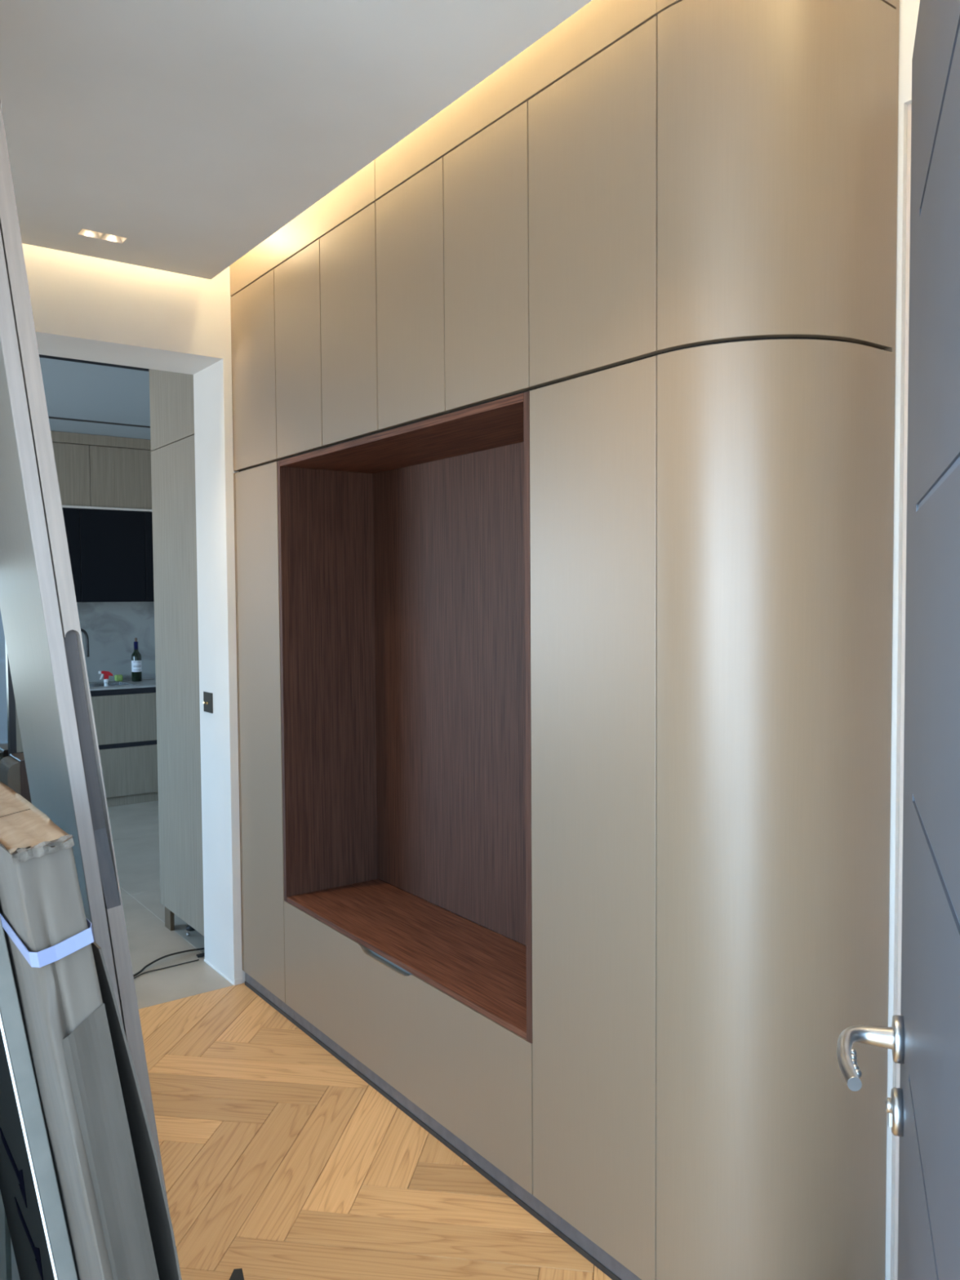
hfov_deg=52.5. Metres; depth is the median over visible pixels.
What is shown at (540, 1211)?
toe kick
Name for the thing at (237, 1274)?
wedge
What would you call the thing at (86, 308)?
wall
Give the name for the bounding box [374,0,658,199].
light
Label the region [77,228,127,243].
ceiling light
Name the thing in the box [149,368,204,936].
tall cabinet
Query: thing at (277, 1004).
board
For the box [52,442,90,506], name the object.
upper cabinet
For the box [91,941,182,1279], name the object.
panel
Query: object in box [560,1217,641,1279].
board
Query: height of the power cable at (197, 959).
0.004 m
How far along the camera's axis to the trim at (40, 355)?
4.93 m
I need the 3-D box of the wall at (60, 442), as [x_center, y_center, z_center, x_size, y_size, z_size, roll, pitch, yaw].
[-4.332,-0.204,6.492,5.240,2.860,0.120,-2,3,-36]
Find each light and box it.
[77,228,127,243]
[229,160,377,296]
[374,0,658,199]
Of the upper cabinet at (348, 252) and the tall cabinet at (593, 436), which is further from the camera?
the upper cabinet at (348, 252)
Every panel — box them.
[0,916,78,1279]
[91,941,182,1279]
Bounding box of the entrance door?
[836,0,959,1279]
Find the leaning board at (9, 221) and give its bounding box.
[0,101,168,1208]
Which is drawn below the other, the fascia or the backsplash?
the backsplash
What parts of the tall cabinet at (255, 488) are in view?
filler strip, door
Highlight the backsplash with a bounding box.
[76,601,155,682]
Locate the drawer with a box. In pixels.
[284,901,533,1195]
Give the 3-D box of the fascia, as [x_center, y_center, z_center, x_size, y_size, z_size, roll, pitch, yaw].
[-2.828,-1.450,7.054,1.810,0.074,0.028,-2,3,-36]
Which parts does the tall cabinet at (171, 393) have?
door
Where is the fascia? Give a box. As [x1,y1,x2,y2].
[50,431,151,450]
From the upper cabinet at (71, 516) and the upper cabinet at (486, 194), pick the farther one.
the upper cabinet at (71, 516)
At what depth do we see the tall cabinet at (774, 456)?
1.87 m
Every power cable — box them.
[133,947,204,976]
[133,959,199,978]
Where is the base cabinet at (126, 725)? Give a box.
[15,687,158,807]
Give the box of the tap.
[80,628,88,657]
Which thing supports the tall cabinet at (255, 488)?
on the floor
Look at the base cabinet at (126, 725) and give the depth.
7.02 m
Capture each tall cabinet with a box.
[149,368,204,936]
[233,461,426,1003]
[529,355,657,1279]
[656,338,892,1279]
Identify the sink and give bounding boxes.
[88,681,135,696]
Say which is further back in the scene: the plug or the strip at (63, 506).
the strip at (63, 506)
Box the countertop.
[88,678,155,690]
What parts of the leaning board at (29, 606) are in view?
panel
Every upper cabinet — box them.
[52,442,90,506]
[62,507,81,602]
[79,508,146,602]
[88,445,151,509]
[144,511,154,601]
[230,269,282,471]
[274,239,328,459]
[320,201,384,447]
[375,157,452,431]
[443,101,536,412]
[528,15,664,388]
[657,0,896,353]
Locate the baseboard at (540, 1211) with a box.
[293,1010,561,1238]
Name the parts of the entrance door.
lever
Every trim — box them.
[39,354,149,371]
[48,416,150,427]
[204,959,234,985]
[234,977,242,985]
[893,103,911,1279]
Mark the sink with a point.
(112, 683)
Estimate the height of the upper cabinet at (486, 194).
0.651 m
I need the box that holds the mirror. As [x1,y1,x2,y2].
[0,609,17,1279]
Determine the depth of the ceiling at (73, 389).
5.80 m
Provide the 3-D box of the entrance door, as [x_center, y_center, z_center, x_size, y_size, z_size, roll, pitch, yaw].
[0.342,0.386,0.763,0.118,2.092,0.906,1,3,20]
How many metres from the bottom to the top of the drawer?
0.367 m
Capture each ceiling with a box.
[0,0,591,279]
[39,357,151,439]
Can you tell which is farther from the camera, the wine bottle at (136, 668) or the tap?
the wine bottle at (136, 668)
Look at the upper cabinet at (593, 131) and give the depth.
2.04 m
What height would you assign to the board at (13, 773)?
1.176 m
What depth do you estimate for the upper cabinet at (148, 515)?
7.33 m
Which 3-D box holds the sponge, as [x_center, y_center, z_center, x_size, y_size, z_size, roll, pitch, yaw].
[-2.780,0.291,7.492,0.055,0.047,0.045,-2,3,-36]
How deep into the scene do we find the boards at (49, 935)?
1.02 m
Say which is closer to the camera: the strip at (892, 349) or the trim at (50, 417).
the strip at (892, 349)
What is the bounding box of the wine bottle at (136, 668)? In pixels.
[131,637,142,681]
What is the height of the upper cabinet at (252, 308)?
0.651 m
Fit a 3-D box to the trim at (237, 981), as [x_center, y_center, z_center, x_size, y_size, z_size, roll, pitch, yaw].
[-0.927,1.311,3.738,0.031,0.022,0.004,-2,3,-36]
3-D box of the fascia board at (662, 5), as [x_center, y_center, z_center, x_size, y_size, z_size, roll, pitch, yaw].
[0.571,-1.342,1.831,0.460,0.250,0.123,0,2,1]
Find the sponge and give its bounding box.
[114,674,123,680]
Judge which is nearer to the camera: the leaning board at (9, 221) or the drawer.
the leaning board at (9, 221)
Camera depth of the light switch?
3.85 m
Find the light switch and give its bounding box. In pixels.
[203,691,213,713]
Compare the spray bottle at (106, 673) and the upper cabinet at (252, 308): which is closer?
the upper cabinet at (252, 308)
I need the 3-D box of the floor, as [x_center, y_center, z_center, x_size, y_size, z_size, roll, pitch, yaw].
[-1.965,1.377,3.325,5.000,0.060,7.880,-2,3,-36]
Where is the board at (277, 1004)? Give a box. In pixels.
[244,972,293,1022]
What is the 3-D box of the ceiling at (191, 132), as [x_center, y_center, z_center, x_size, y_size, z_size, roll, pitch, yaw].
[-1.395,-1.216,1.126,3.492,0.050,3.336,-2,3,-36]
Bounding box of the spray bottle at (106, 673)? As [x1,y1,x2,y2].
[98,671,112,686]
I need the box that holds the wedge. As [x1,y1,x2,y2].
[229,1268,244,1279]
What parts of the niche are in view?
panel, panel, panel, panel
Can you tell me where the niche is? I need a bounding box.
[277,391,532,1043]
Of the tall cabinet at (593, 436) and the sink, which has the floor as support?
the tall cabinet at (593, 436)
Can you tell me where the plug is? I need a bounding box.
[196,952,204,957]
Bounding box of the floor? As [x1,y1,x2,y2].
[107,800,612,1279]
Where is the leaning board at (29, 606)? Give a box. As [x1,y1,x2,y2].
[0,228,124,1028]
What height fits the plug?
0.010 m
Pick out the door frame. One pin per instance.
(908, 9)
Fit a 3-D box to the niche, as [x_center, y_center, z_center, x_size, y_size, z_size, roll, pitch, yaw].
[-0.133,0.165,2.942,0.384,1.531,1.374,-2,3,-36]
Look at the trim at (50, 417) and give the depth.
6.58 m
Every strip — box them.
[62,505,151,511]
[881,0,899,1279]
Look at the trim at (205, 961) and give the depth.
3.85 m
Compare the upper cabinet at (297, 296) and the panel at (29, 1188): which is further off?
the upper cabinet at (297, 296)
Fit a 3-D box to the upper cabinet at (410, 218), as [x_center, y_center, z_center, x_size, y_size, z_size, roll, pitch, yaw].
[0.048,-0.928,2.820,0.600,0.651,0.344,-2,3,-36]
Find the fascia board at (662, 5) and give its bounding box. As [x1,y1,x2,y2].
[657,0,896,13]
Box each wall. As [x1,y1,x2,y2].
[22,243,244,982]
[59,442,154,693]
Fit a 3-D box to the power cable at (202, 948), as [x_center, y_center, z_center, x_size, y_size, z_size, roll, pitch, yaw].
[-1.262,1.304,3.978,0.064,0.023,0.612,1,3,33]
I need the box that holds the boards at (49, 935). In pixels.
[0,781,159,1279]
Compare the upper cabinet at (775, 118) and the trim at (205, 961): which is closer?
the upper cabinet at (775, 118)
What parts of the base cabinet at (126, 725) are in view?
drawer, drawer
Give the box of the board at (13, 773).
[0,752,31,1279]
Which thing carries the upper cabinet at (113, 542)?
attached to the wall at (60, 442)
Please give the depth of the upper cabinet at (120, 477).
7.18 m
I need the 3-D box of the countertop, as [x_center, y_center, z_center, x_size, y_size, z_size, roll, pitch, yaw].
[-3.873,0.378,6.393,4.390,0.013,0.593,-2,3,-36]

